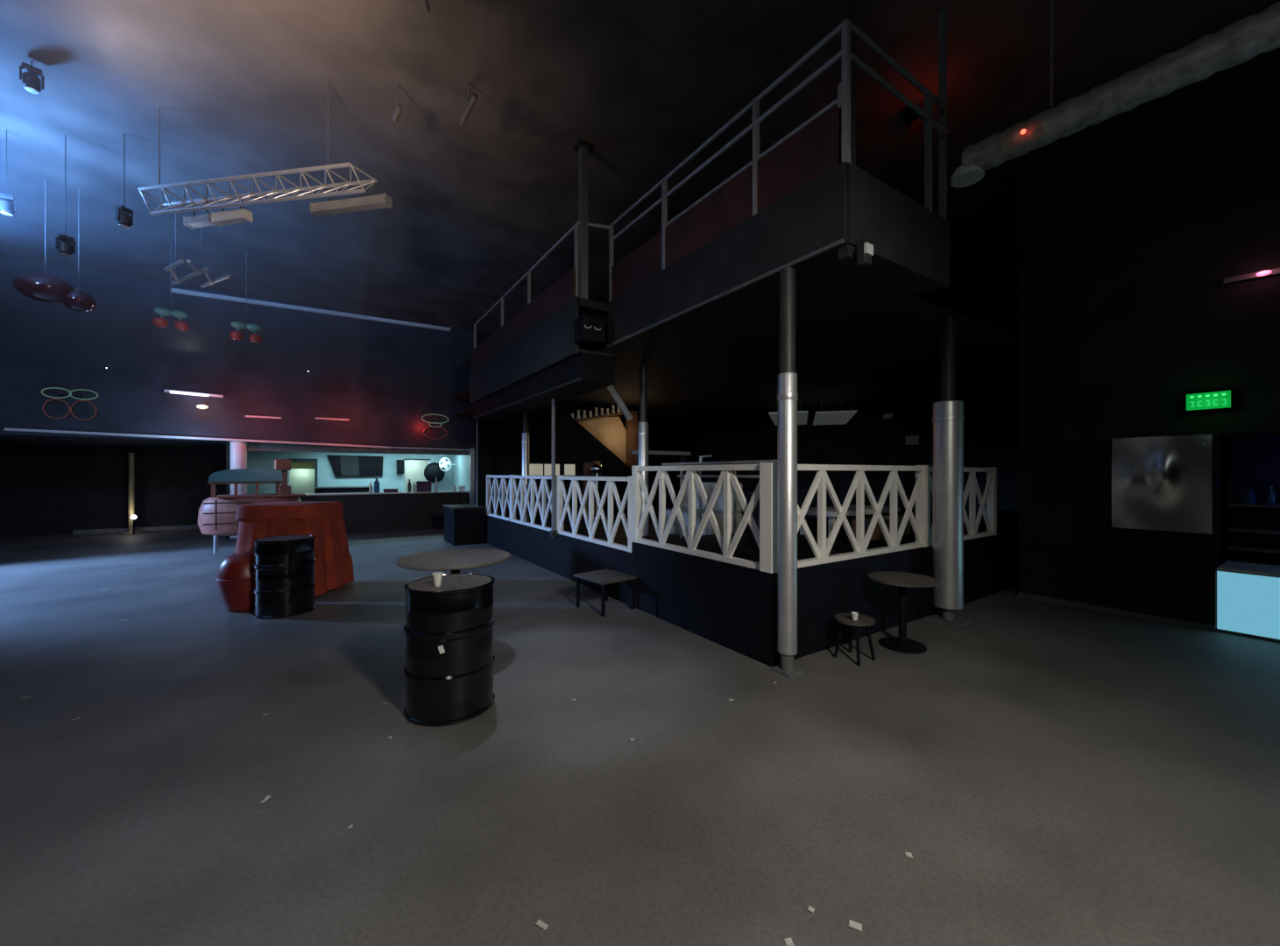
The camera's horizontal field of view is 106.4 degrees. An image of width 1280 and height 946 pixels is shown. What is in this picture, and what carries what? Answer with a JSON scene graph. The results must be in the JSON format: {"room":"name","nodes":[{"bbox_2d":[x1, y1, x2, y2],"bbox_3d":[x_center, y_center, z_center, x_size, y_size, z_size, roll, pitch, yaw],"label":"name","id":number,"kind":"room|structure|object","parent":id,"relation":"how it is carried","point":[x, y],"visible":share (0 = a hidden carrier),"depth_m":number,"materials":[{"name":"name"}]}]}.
{"room":"nightclub","nodes":[
{"label":"nightclub","id":0,"kind":"room"},
{"bbox_2d":[0,443,226,537],"bbox_3d":[-15.334,0.350,13.127,7.250,2.600,0.200,0,0,-33],"label":"wall","id":1,"kind":"structure","parent":0,"point":[45,489],"depth_m":13.20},
{"bbox_2d":[72,523,199,535],"bbox_3d":[-13.700,1.590,13.875,3.600,0.120,0.350,0,0,-33],"label":"trim","id":2,"kind":"structure","parent":1,"relation":"attached to","point":[92,531],"depth_m":13.41,"materials":[{"name":"grey metal"}]},
{"bbox_2d":[0,434,445,447],"bbox_3d":[-11.652,-0.835,13.039,12.900,0.130,4.400,0,0,-33],"label":"ceiling","id":3,"kind":"structure","parent":0,"point":[3,438],"depth_m":11.84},
{"bbox_2d":[226,441,229,540],"bbox_3d":[-11.165,0.440,13.390,0.100,2.420,4.150,0,0,-33],"label":"wall","id":4,"kind":"structure","parent":0,"point":[227,442],"depth_m":11.64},
{"bbox_2d":[290,461,314,468],"bbox_3d":[-10.505,-0.270,14.933,0.620,0.280,0.100,0,0,-33],"label":"trim","id":5,"kind":"structure","parent":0,"point":[293,464],"depth_m":14.88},
{"bbox_2d":[247,451,452,494],"bbox_3d":[-8.889,0.440,15.161,5.650,2.420,0.100,0,0,-33],"label":"wall","id":6,"kind":"structure","parent":0,"point":[259,460],"depth_m":14.84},
{"bbox_2d":[326,454,382,477],"bbox_3d":[-8.928,-0.210,15.030,1.520,0.680,0.075,0,0,-33],"label":"wall screen","id":7,"kind":"object","parent":6,"relation":"attached to","point":[342,466],"visible":1,"depth_m":15.00,"materials":[{"name":"black paint"}]},
{"bbox_2d":[424,462,445,482],"bbox_3d":[-6.935,-0.010,16.113,0.660,0.693,0.502,0,0,-33],"label":"round speaker","id":8,"kind":"object","parent":6,"relation":"attached to","point":[432,471],"visible":0.85,"depth_m":15.91},
{"bbox_2d":[0,255,704,505],"bbox_3d":[-6.588,-1.325,13.624,22.000,5.950,0.200,0,0,-33],"label":"wall","id":9,"kind":"structure","parent":0,"point":[383,378],"depth_m":11.51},
{"bbox_2d":[40,387,98,420],"bbox_3d":[-11.872,-1.436,9.975,0.808,0.656,0.074,0,0,-33],"label":"sign","id":10,"kind":"object","parent":9,"relation":"attached to","point":[70,395],"visible":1,"depth_m":9.95,"materials":[{"name":"black paint"}]},
{"bbox_2d":[163,389,223,397],"bbox_3d":[-10.254,-1.823,11.009,1.002,0.105,0.130,0,0,-33],"label":"light","id":11,"kind":"object","parent":9,"relation":"attached to","point":[165,391],"visible":1,"depth_m":10.95,"materials":[{"name":"white plastic"}]},
{"bbox_2d":[3,427,473,450],"bbox_3d":[-8.833,-0.785,11.987,9.051,0.220,0.060,0,0,-33],"label":"trim","id":12,"kind":"structure","parent":9,"relation":"attached to","point":[5,429],"depth_m":11.08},
{"bbox_2d":[169,287,451,331],"bbox_3d":[-8.097,-4.180,12.461,6.002,0.190,0.080,0,0,-33],"label":"trim","id":13,"kind":"structure","parent":9,"relation":"attached to","point":[173,290],"depth_m":12.12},
{"bbox_2d":[242,441,469,455],"bbox_3d":[-7.614,-0.660,13.228,5.550,0.220,0.230,0,0,-33],"label":"trim","id":14,"kind":"structure","parent":9,"relation":"attached to","point":[251,446],"depth_m":12.90,"materials":[{"name":"grey metal"}]},
{"bbox_2d":[421,413,448,438],"bbox_3d":[-5.944,-1.346,13.884,0.748,0.736,0.074,0,0,-33],"label":"sign","id":15,"kind":"object","parent":9,"relation":"attached to","point":[431,413],"visible":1,"depth_m":13.85,"materials":[{"name":"black paint"}]},
{"bbox_2d":[289,459,428,494],"bbox_3d":[-9.659,0.440,16.330,5.650,2.420,0.100,0,0,-33],"label":"wall","id":16,"kind":"structure","parent":0,"point":[300,480],"depth_m":15.60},
{"bbox_2d":[452,447,473,490],"bbox_3d":[-5.778,0.440,15.684,0.180,2.420,2.650,0,0,-33],"label":"wall","id":17,"kind":"structure","parent":0,"point":[461,471],"depth_m":15.59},
{"bbox_2d":[438,457,456,471],"bbox_3d":[-6.368,-0.280,15.868,0.608,0.450,0.335,0,0,-33],"label":"wall fan","id":18,"kind":"object","parent":17,"relation":"attached to","point":[445,463],"visible":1,"depth_m":15.68,"materials":[{"name":"white plastic"}]},
{"bbox_2d":[0,529,1279,945],"bbox_3d":[-2.238,1.750,7.209,22.200,0.200,24.500,0,0,-33],"label":"floor","id":19,"kind":"structure","parent":0,"point":[1049,774],"depth_m":2.65,"materials":[{"name":"concrete"}]},
{"bbox_2d":[122,452,140,534],"bbox_3d":[-13.849,0.550,13.028,0.320,2.200,0.320,0,0,-33],"label":"pole","id":20,"kind":"object","parent":19,"relation":"on","point":[131,456],"visible":0.93,"depth_m":12.99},
{"bbox_2d":[214,551,254,612],"bbox_3d":[-4.796,1.305,5.821,0.564,0.690,0.564,0,0,-33],"label":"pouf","id":21,"kind":"object","parent":19,"relation":"on","point":[235,576],"visible":0.63,"depth_m":5.61,"materials":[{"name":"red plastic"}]},
{"bbox_2d":[228,441,247,542],"bbox_3d":[-9.732,0.450,11.598,0.380,2.400,0.380,0,0,-33],"label":"pillar","id":22,"kind":"structure","parent":19,"relation":"on","point":[237,449],"depth_m":11.48,"materials":[{"name":"white paint"}]},
{"bbox_2d":[198,468,305,553],"bbox_3d":[-8.377,0.780,10.383,1.806,1.740,0.988,0,0,-39],"label":"cart","id":23,"kind":"object","parent":19,"relation":"on","point":[216,516],"visible":0.66,"depth_m":9.86,"materials":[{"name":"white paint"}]},
{"bbox_2d":[216,493,305,498],"bbox_3d":[-8.261,0.490,10.479,1.500,0.040,0.800,0,0,-39],"label":"shelf","id":24,"kind":"object","parent":23,"relation":"attached to","point":[277,495],"depth_m":10.24,"materials":[{"name":"red paint"}]},
{"bbox_2d":[253,535,315,618],"bbox_3d":[-4.223,1.206,5.696,0.600,0.887,0.600,0,0,39],"label":"drum","id":25,"kind":"object","parent":19,"relation":"on","point":[284,565],"visible":1,"depth_m":5.46,"materials":[{"name":"black metal"}]},
{"bbox_2d":[234,501,353,596],"bbox_3d":[-4.856,1.019,6.674,1.248,1.202,1.116,0,0,0],"label":"covered table","id":26,"kind":"object","parent":19,"relation":"on","point":[324,520],"visible":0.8,"depth_m":6.38,"materials":[{"name":"red fabric"}]},
{"bbox_2d":[315,486,373,493],"bbox_3d":[-9.060,1.035,14.694,1.490,1.230,0.470,0,0,-33],"label":"countertop","id":27,"kind":"structure","parent":19,"relation":"on","point":[340,489],"depth_m":14.50,"materials":[{"name":"black paint"}]},
{"bbox_2d":[297,490,469,534],"bbox_3d":[-7.263,1.100,13.495,4.690,1.100,0.570,0,0,-33],"label":"bar counter","id":28,"kind":"object","parent":19,"relation":"on","point":[364,512],"depth_m":13.44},
{"bbox_2d":[274,459,291,493],"bbox_3d":[-9.149,0.100,12.258,0.340,0.900,0.300,0,0,-33],"label":"cash till","id":29,"kind":"object","parent":28,"relation":"on","point":[284,465],"visible":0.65,"depth_m":12.19,"materials":[{"name":"plastic"}]},
{"bbox_2d":[274,459,290,470],"bbox_3d":[-9.110,-0.210,12.200,0.340,0.280,0.080,0,0,-33],"label":"monitor","id":30,"kind":"object","parent":29,"relation":"on","point":[279,464],"depth_m":12.16,"materials":[{"name":"white plastic"}]},
{"bbox_2d":[305,490,469,495],"bbox_3d":[-7.263,0.570,13.495,4.690,0.040,0.570,0,0,-33],"label":"countertop","id":31,"kind":"structure","parent":28,"relation":"on","point":[444,491],"depth_m":13.35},
{"bbox_2d":[416,480,431,492],"bbox_3d":[-6.387,0.395,14.127,0.390,0.310,0.220,0,0,-33],"label":"carton","id":32,"kind":"object","parent":28,"relation":"on","point":[420,485],"visible":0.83,"depth_m":14.03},
{"bbox_2d":[403,572,495,726],"bbox_3d":[-1.345,1.206,3.402,0.600,0.887,0.600,0,0,39],"label":"drum","id":33,"kind":"object","parent":19,"relation":"on","point":[449,627],"visible":0.98,"depth_m":3.16,"materials":[{"name":"black metal"}]},
{"bbox_2d":[431,572,442,586],"bbox_3d":[-1.388,0.730,3.277,0.072,0.092,0.072,0,0,-33],"label":"paper cup","id":34,"kind":"object","parent":33,"relation":"on","point":[436,576],"visible":1,"depth_m":3.26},
{"bbox_2d":[396,548,510,573],"bbox_3d":[-1.686,1.208,4.374,0.970,0.885,0.970,0,0,-33],"label":"table","id":35,"kind":"object","parent":19,"relation":"on","point":[453,560],"visible":0.69,"depth_m":4.24,"materials":[{"name":"black paint"}]},
{"bbox_2d":[442,503,486,545],"bbox_3d":[-4.244,1.220,11.504,0.740,0.860,1.180,0,0,-33],"label":"plinth","id":36,"kind":"object","parent":19,"relation":"on","point":[463,524],"visible":0.96,"depth_m":11.08,"materials":[{"name":"black paint"}]},
{"bbox_2d":[469,450,474,504],"bbox_3d":[-5.061,0.480,14.433,0.160,2.340,0.110,0,0,-33],"label":"post","id":37,"kind":"object","parent":19,"relation":"on","point":[471,452],"visible":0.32,"depth_m":14.42,"materials":[{"name":"metal"}]},
{"bbox_2d":[474,418,480,506],"bbox_3d":[-3.864,-0.380,11.347,0.120,2.340,0.117,0,0,-33],"label":"pole","id":38,"kind":"object","parent":19,"relation":"on","point":[477,420],"visible":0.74,"depth_m":11.34,"materials":[{"name":"grey metal"}]},
{"bbox_2d":[572,568,636,616],"bbox_3d":[-0.431,1.450,5.849,0.520,0.400,0.600,0,0,-41],"label":"table","id":39,"kind":"object","parent":19,"relation":"on","point":[604,577],"visible":1,"depth_m":5.79,"materials":[{"name":"black paint"}]},
{"bbox_2d":[771,267,803,678],"bbox_3d":[1.222,-0.015,3.968,0.179,3.330,0.179,0,0,-33],"label":"column","id":40,"kind":"structure","parent":19,"relation":"on","point":[787,378],"depth_m":3.90,"materials":[{"name":"silver metal"}]},
{"bbox_2d":[632,509,1018,667],"bbox_3d":[4.614,1.250,7.690,9.830,0.800,2.200,0,0,-33],"label":"deck","id":41,"kind":"object","parent":19,"relation":"on","point":[733,607],"visible":0.5,"depth_m":4.92,"materials":[{"name":"black paint"}]},
{"bbox_2d":[631,462,777,573],"bbox_3d":[0.552,0.380,5.012,0.130,0.940,2.230,0,0,-33],"label":"fence panel","id":42,"kind":"object","parent":41,"relation":"on","point":[766,490],"visible":1,"depth_m":4.71,"materials":[{"name":"white paint"}]},
{"bbox_2d":[661,454,777,541],"bbox_3d":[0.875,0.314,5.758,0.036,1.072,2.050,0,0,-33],"label":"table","id":43,"kind":"object","parent":41,"relation":"on","point":[681,476],"visible":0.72,"depth_m":5.69,"materials":[{"name":"metal"}]},
{"bbox_2d":[699,454,712,462],"bbox_3d":[0.806,-0.171,5.862,0.036,0.102,0.221,0,0,-33],"label":"tap","id":44,"kind":"object","parent":43,"relation":"on","point":[701,456],"depth_m":5.89,"materials":[{"name":"metal"}]},
{"bbox_2d":[799,504,900,537],"bbox_3d":[2.975,0.675,6.843,1.600,0.350,0.650,0,0,-33],"label":"table","id":45,"kind":"object","parent":41,"relation":"on","point":[831,512],"visible":0.45,"depth_m":6.46,"materials":[{"name":"white paint"}]},
{"bbox_2d":[797,464,930,567],"bbox_3d":[2.263,0.380,4.882,2.557,0.940,0.110,0,0,-33],"label":"fence panel","id":46,"kind":"object","parent":41,"relation":"on","point":[921,494],"visible":0.88,"depth_m":4.86,"materials":[{"name":"white paint"}]},
{"bbox_2d":[851,517,890,540],"bbox_3d":[3.013,0.725,6.239,0.400,0.250,0.300,0,0,-33],"label":"wooden crate","id":47,"kind":"object","parent":41,"relation":"on","point":[877,534],"visible":0.42,"depth_m":6.09,"materials":[{"name":"brown wood"}]},
{"bbox_2d":[882,515,910,535],"bbox_3d":[3.495,0.720,6.599,0.400,0.260,0.270,0,0,-33],"label":"wooden crate","id":48,"kind":"object","parent":41,"relation":"on","point":[907,531],"visible":0.19,"depth_m":6.51,"materials":[{"name":"beige wood"}]},
{"bbox_2d":[930,466,997,545],"bbox_3d":[4.120,0.385,6.106,1.808,0.930,0.090,0,0,-33],"label":"fence panel","id":49,"kind":"object","parent":41,"relation":"on","point":[972,488],"visible":0.56,"depth_m":6.34,"materials":[{"name":"white paint"}]},
{"bbox_2d":[834,613,875,665],"bbox_3d":[1.905,1.466,4.250,0.330,0.372,0.330,0,0,-33],"label":"stool","id":50,"kind":"object","parent":19,"relation":"on","point":[844,618],"visible":0.85,"depth_m":4.21,"materials":[{"name":"black paint"}]},
{"bbox_2d":[867,571,939,654],"bbox_3d":[2.503,1.323,4.561,0.600,0.653,0.600,0,0,-33],"label":"table","id":51,"kind":"object","parent":19,"relation":"on","point":[900,644],"visible":1,"depth_m":4.53,"materials":[{"name":"black paint"}]},
{"bbox_2d":[924,317,971,628],"bbox_3d":[3.429,-0.030,5.327,0.334,3.360,0.334,0,0,-33],"label":"column","id":52,"kind":"structure","parent":19,"relation":"on","point":[948,418],"depth_m":5.22,"materials":[{"name":"silver metal"}]},
{"bbox_2d":[1216,560,1279,643],"bbox_3d":[7.200,1.315,3.759,0.680,0.670,3.350,0,0,-33],"label":"bar counter","id":53,"kind":"object","parent":19,"relation":"on","point":[1248,594],"depth_m":4.83,"materials":[{"name":"blue metal"}]},
{"bbox_2d":[1216,560,1279,578],"bbox_3d":[7.204,1.000,3.762,0.670,0.040,3.350,0,0,-33],"label":"countertop","id":54,"kind":"structure","parent":53,"relation":"on","point":[1232,567],"depth_m":4.92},
{"bbox_2d":[1228,435,1279,565],"bbox_3d":[7.634,0.620,4.045,0.400,2.060,3.350,0,0,-33],"label":"shelf","id":55,"kind":"object","parent":19,"relation":"on","point":[1255,461],"visible":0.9,"depth_m":5.30,"materials":[{"name":"black"}]},
{"bbox_2d":[1244,489,1255,503],"bbox_3d":[6.702,0.259,5.258,0.080,0.160,0.078,0,0,-33],"label":"bottle","id":56,"kind":"object","parent":55,"relation":"on","point":[1249,498],"visible":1,"depth_m":5.24,"materials":[{"name":"blue glass"}]},
{"bbox_2d":[1265,486,1276,504],"bbox_3d":[6.780,0.239,5.141,0.070,0.200,0.068,0,0,-33],"label":"bottle","id":57,"kind":"object","parent":55,"relation":"on","point":[1270,496],"visible":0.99,"depth_m":5.13,"materials":[{"name":"blue glass"}]},
{"bbox_2d":[0,0,1279,334],"bbox_3d":[-1.054,-4.400,5.414,22.200,0.200,20.200,0,0,-33],"label":"ceiling","id":58,"kind":"structure","parent":0,"point":[238,87],"depth_m":5.73,"materials":[{"name":"paint"}]},
{"bbox_2d":[0,129,17,216],"bbox_3d":[-7.944,-3.773,5.998,0.159,1.054,0.120,0,0,-45],"label":"stage light","id":59,"kind":"object","parent":58,"relation":"hanging from","point":[6,206],"visible":1,"depth_m":5.99,"materials":[{"name":"metal"}]},
{"bbox_2d":[19,60,44,94],"bbox_3d":[-6.346,-4.143,4.991,0.120,0.314,0.159,0,0,34],"label":"stage light","id":60,"kind":"object","parent":58,"relation":"hanging from","point":[31,81],"visible":1,"depth_m":4.97,"materials":[{"name":"metal"}]},
{"bbox_2d":[12,179,96,312],"bbox_3d":[-8.639,-3.369,7.072,0.799,1.862,0.520,0,0,-33],"label":"ornament","id":61,"kind":"object","parent":58,"relation":"hanging from","point":[43,287],"visible":1,"depth_m":7.00,"materials":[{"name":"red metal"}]},
{"bbox_2d":[55,134,75,256],"bbox_3d":[-7.305,-3.533,6.083,0.120,1.534,0.159,0,0,28],"label":"stage light","id":62,"kind":"object","parent":58,"relation":"hanging from","point":[64,246],"visible":1,"depth_m":6.07,"materials":[{"name":"metal"}]},
{"bbox_2d":[114,133,133,228],"bbox_3d":[-6.537,-3.708,6.063,0.120,1.184,0.159,0,0,5],"label":"stage light","id":63,"kind":"object","parent":58,"relation":"hanging from","point":[123,215],"visible":1,"depth_m":6.04,"materials":[{"name":"metal"}]},
{"bbox_2d":[151,244,190,331],"bbox_3d":[-8.807,-3.500,8.986,0.210,1.601,0.510,0,0,45],"label":"ornament","id":64,"kind":"object","parent":58,"relation":"hanging from","point":[159,321],"visible":1,"depth_m":8.99,"materials":[{"name":"green plastic"}]},
{"bbox_2d":[163,183,231,288],"bbox_3d":[-6.711,-3.613,7.170,1.267,1.374,0.609,0,0,30],"label":"frame","id":65,"kind":"object","parent":58,"relation":"hanging from","point":[170,267],"visible":0.95,"depth_m":7.12,"materials":[{"name":"metal"}]},
{"bbox_2d":[230,252,262,343],"bbox_3d":[-7.641,-3.424,9.288,0.200,1.752,0.490,0,0,45],"label":"ornament","id":66,"kind":"object","parent":58,"relation":"hanging from","point":[236,335],"visible":1,"depth_m":9.30,"materials":[{"name":"green plastic"}]},
{"bbox_2d":[137,82,377,215],"bbox_3d":[-4.545,-3.724,5.608,3.021,1.152,0.358,0,0,9],"label":"truss","id":67,"kind":"object","parent":58,"relation":"hanging from","point":[301,171],"visible":1,"depth_m":5.58,"materials":[{"name":"metal"}]},
{"bbox_2d":[183,201,218,229],"bbox_3d":[-5.434,-3.205,5.916,0.369,0.291,0.115,0,0,9],"label":"batten","id":68,"kind":"object","parent":67,"relation":"attached to","point":[193,222],"visible":0.78,"depth_m":5.88,"materials":[{"name":"metal"}]},
{"bbox_2d":[211,197,252,226],"bbox_3d":[-4.985,-3.204,5.843,0.471,0.293,0.115,0,0,10],"label":"batten","id":69,"kind":"object","parent":67,"relation":"attached to","point":[240,215],"visible":0.83,"depth_m":5.81,"materials":[{"name":"white metal"}]},
{"bbox_2d":[310,184,392,217],"bbox_3d":[-3.371,-3.201,5.575,0.984,0.298,0.115,0,0,9],"label":"batten","id":70,"kind":"object","parent":67,"relation":"attached to","point":[384,201],"visible":0.87,"depth_m":5.54,"materials":[{"name":"grey metal"}]},
{"bbox_2d":[392,83,403,121],"bbox_3d":[-2.679,-4.121,5.289,0.053,0.358,0.227,0,0,-41],"label":"lamp","id":71,"kind":"object","parent":58,"relation":"hanging from","point":[399,109],"visible":1,"depth_m":5.28,"materials":[{"name":"grey metal"}]},
{"bbox_2d":[459,81,478,126],"bbox_3d":[-1.884,-4.121,5.256,0.053,0.358,0.457,0,0,-38],"label":"lamp","id":72,"kind":"object","parent":58,"relation":"hanging from","point":[471,102],"visible":1,"depth_m":5.25,"materials":[{"name":"grey metal"}]},
{"bbox_2d":[572,139,594,299],"bbox_3d":[-0.745,-3.290,6.289,0.200,2.020,0.200,0,0,-33],"label":"hanger","id":73,"kind":"object","parent":58,"relation":"hanging from","point":[583,147],"visible":0.89,"depth_m":6.25,"materials":[{"name":"grey metal"}]},
{"bbox_2d":[838,0,855,262],"bbox_3d":[1.552,-2.950,3.587,0.200,2.700,0.200,0,0,-33],"label":"hanger","id":74,"kind":"object","parent":58,"relation":"hanging from","point":[846,8],"visible":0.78,"depth_m":3.57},
{"bbox_2d":[454,19,949,420],"bbox_3d":[-1.535,-2.268,9.095,2.050,2.127,12.725,0,0,-33],"label":"balcony","id":75,"kind":"object","parent":74,"relation":"hanging from","point":[706,285],"visible":1,"depth_m":4.67,"materials":[{"name":"black paint"}]},
{"bbox_2d":[574,313,605,346],"bbox_3d":[-0.631,-1.810,6.078,0.322,0.320,0.297,0,0,-33],"label":"junction box","id":76,"kind":"object","parent":75,"relation":"hanging from","point":[590,330],"visible":1,"depth_m":5.99,"materials":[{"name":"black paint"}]},
{"bbox_2d":[606,385,632,421],"bbox_3d":[-0.411,-1.250,7.527,0.606,0.850,0.070,0,0,-14],"label":"diagonal brace","id":77,"kind":"object","parent":75,"relation":"attached to","point":[611,389],"visible":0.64,"depth_m":7.52,"materials":[{"name":"grey metal"}]},
{"bbox_2d":[856,238,873,268],"bbox_3d":[1.639,-1.620,3.503,0.098,0.200,0.105,0,0,-33],"label":"light","id":78,"kind":"object","parent":75,"relation":"attached to","point":[865,251],"visible":1,"depth_m":3.48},
{"bbox_2d":[904,106,923,132],"bbox_3d":[3.183,-4.135,5.574,0.136,0.330,0.229,0,0,-7],"label":"light","id":79,"kind":"object","parent":58,"relation":"attached to","point":[915,123],"visible":0.86,"depth_m":5.55,"materials":[{"name":"black paint"}]},
{"bbox_2d":[938,6,947,220],"bbox_3d":[2.810,-3.280,4.440,0.050,2.040,0.050,0,0,-33],"label":"hanger","id":80,"kind":"object","parent":58,"relation":"hanging from","point":[942,12],"visible":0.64,"depth_m":4.42,"materials":[{"name":"grey metal"}]},
{"bbox_2d":[950,0,1279,187],"bbox_3d":[4.184,-3.505,2.845,0.336,1.590,4.162,0,0,-38],"label":"duct","id":81,"kind":"object","parent":58,"relation":"hanging from","point":[1243,39],"visible":1,"depth_m":3.51,"materials":[{"name":"metal"}]},
{"bbox_2d":[481,498,933,605],"bbox_3d":[1.278,1.320,12.749,9.830,0.660,9.920,0,0,-33],"label":"platform","id":82,"kind":"structure","parent":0,"point":[565,556],"depth_m":8.01,"materials":[{"name":"black paint"}]},
{"bbox_2d":[486,474,509,521],"bbox_3d":[-3.103,0.515,10.555,0.090,0.950,1.750,0,0,-33],"label":"fence panel","id":83,"kind":"object","parent":82,"relation":"on","point":[496,498],"visible":0.86,"depth_m":10.68,"materials":[{"name":"white paint"}]},
{"bbox_2d":[522,410,529,521],"bbox_3d":[-2.349,-0.350,9.830,0.158,2.680,0.158,0,0,-33],"label":"column","id":84,"kind":"structure","parent":82,"relation":"on","point":[525,434],"depth_m":9.77,"materials":[{"name":"silver metal"}]},
{"bbox_2d":[509,474,556,531],"bbox_3d":[-1.991,0.515,8.869,0.090,0.950,2.290,0,0,-33],"label":"fence panel","id":85,"kind":"object","parent":82,"relation":"on","point":[514,492],"visible":0.85,"depth_m":8.85,"materials":[{"name":"white paint"}]},
{"bbox_2d":[550,398,557,537],"bbox_3d":[-1.416,-0.080,7.834,0.080,2.260,0.100,0,0,-33],"label":"pole","id":86,"kind":"object","parent":82,"relation":"attached to","point":[553,533],"visible":1,"depth_m":7.81,"materials":[{"name":"grey metal"}]},
{"bbox_2d":[529,461,582,518],"bbox_3d":[-1.935,0.370,10.783,1.360,1.240,0.165,0,0,-33],"label":"cabinet","id":87,"kind":"object","parent":82,"relation":"on","point":[565,469],"visible":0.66,"depth_m":10.73,"materials":[{"name":"black paint"}]},
{"bbox_2d":[582,462,595,516],"bbox_3d":[-1.207,0.370,11.213,0.270,1.240,0.250,0,0,-33],"label":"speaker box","id":88,"kind":"object","parent":82,"relation":"on","point":[586,466],"visible":0.51,"depth_m":11.08,"materials":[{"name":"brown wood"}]},
{"bbox_2d":[555,410,631,516],"bbox_3d":[-1.047,-0.180,10.989,1.950,2.340,0.100,0,0,-33],"label":"stair","id":89,"kind":"structure","parent":82,"relation":"on","point":[573,441],"depth_m":10.85,"materials":[{"name":"black paint"}]},
{"bbox_2d":[556,475,632,552],"bbox_3d":[-0.703,0.515,6.915,0.090,0.950,2.310,0,0,-33],"label":"fence panel","id":90,"kind":"object","parent":82,"relation":"on","point":[611,531],"visible":0.94,"depth_m":6.85,"materials":[{"name":"white paint"}]},
{"bbox_2d":[590,463,603,519],"bbox_3d":[-0.932,0.394,10.405,0.280,1.192,0.280,0,0,-33],"label":"dome lamp","id":91,"kind":"object","parent":82,"relation":"on","point":[597,469],"visible":0.78,"depth_m":10.32,"materials":[{"name":"metal"}]},
{"bbox_2d":[575,410,637,474],"bbox_3d":[-0.881,-0.280,11.595,1.805,2.540,0.230,0,0,-33],"label":"wall","id":92,"kind":"structure","parent":82,"relation":"on","point":[610,431],"depth_m":11.85,"materials":[{"name":"beige paint"}]},
{"bbox_2d":[637,365,648,536],"bbox_3d":[0.052,-0.350,7.533,0.168,2.680,0.168,0,0,-33],"label":"column","id":93,"kind":"structure","parent":82,"relation":"on","point":[643,424],"depth_m":7.47,"materials":[{"name":"silver metal"}]},
{"bbox_2d":[631,450,690,481],"bbox_3d":[0.515,0.240,11.300,1.500,1.500,0.300,0,0,-33],"label":"table","id":94,"kind":"object","parent":82,"relation":"on","point":[682,455],"visible":0.43,"depth_m":11.30,"materials":[{"name":"grey"}]},
{"bbox_2d":[665,481,742,536],"bbox_3d":[0.941,0.570,7.628,0.670,0.840,1.300,0,0,-33],"label":"bench sofa","id":95,"kind":"object","parent":82,"relation":"on","point":[717,509],"visible":0.34,"depth_m":7.40,"materials":[{"name":"grey fabric"}]},
{"bbox_2d":[742,488,837,531],"bbox_3d":[2.643,0.645,8.163,1.800,0.690,0.720,0,0,-33],"label":"bench sofa","id":96,"kind":"object","parent":82,"relation":"on","point":[802,494],"visible":0.24,"depth_m":7.89,"materials":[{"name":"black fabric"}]},
{"bbox_2d":[506,296,1018,431],"bbox_3d":[2.593,-1.780,12.190,8.250,0.140,12.300,0,0,-33],"label":"ceiling","id":97,"kind":"structure","parent":0,"point":[885,357],"depth_m":8.53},
{"bbox_2d":[768,410,807,425],"bbox_3d":[3.468,-1.478,11.091,0.780,0.485,2.600,0,0,19],"label":"ceiling panel","id":98,"kind":"object","parent":97,"relation":"hanging from","point":[802,415],"visible":0.46,"depth_m":10.62,"materials":[{"name":"grey metal"}]},
{"bbox_2d":[813,396,856,424],"bbox_3d":[4.424,-1.478,11.002,0.780,0.485,2.600,0,0,19],"label":"ceiling panel","id":99,"kind":"object","parent":97,"relation":"hanging from","point":[834,417],"visible":0.91,"depth_m":10.62,"materials":[{"name":"grey metal"}]},
{"bbox_2d":[704,281,1279,565],"bbox_3d":[8.157,-1.425,11.427,0.200,6.150,20.100,0,0,-33],"label":"wall","id":100,"kind":"structure","parent":0,"point":[991,427],"depth_m":12.73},
{"bbox_2d":[905,435,919,445],"bbox_3d":[7.207,-0.870,12.658,0.020,0.240,0.340,0,0,-33],"label":"paper notice","id":101,"kind":"object","parent":100,"relation":"attached to","point":[911,440],"visible":1,"depth_m":12.65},
{"bbox_2d":[1018,47,1279,631],"bbox_3d":[7.228,-1.325,3.299,0.200,5.950,7.550,0,0,-33],"label":"wall","id":102,"kind":"structure","parent":0,"point":[1117,214],"depth_m":5.43,"materials":[{"name":"paint"}]},
{"bbox_2d":[1018,592,1215,631],"bbox_3d":[5.519,1.620,5.681,0.030,0.060,1.690,0,0,-33],"label":"baseboard","id":103,"kind":"structure","parent":102,"relation":"attached to","point":[1158,618],"depth_m":5.54,"materials":[{"name":"grey metal"}]},
{"bbox_2d":[1111,432,1212,536],"bbox_3d":[5.716,0.115,5.266,0.155,1.070,0.760,0,0,-33],"label":"panel","id":104,"kind":"object","parent":102,"relation":"attached to","point":[1161,483],"visible":1,"depth_m":5.20,"materials":[{"name":"metal"}]},
{"bbox_2d":[1184,388,1234,412],"bbox_3d":[5.931,-0.750,4.989,0.105,0.200,0.330,0,0,-33],"label":"exit sign","id":105,"kind":"object","parent":102,"relation":"attached to","point":[1221,399],"visible":1,"depth_m":4.95,"materials":[{"name":"green plastic"}]},
{"bbox_2d":[1223,268,1279,284],"bbox_3d":[6.128,-1.960,4.699,0.085,0.070,0.502,0,0,-33],"label":"lamp","id":106,"kind":"object","parent":102,"relation":"attached to","point":[1273,272],"visible":1,"depth_m":4.75,"materials":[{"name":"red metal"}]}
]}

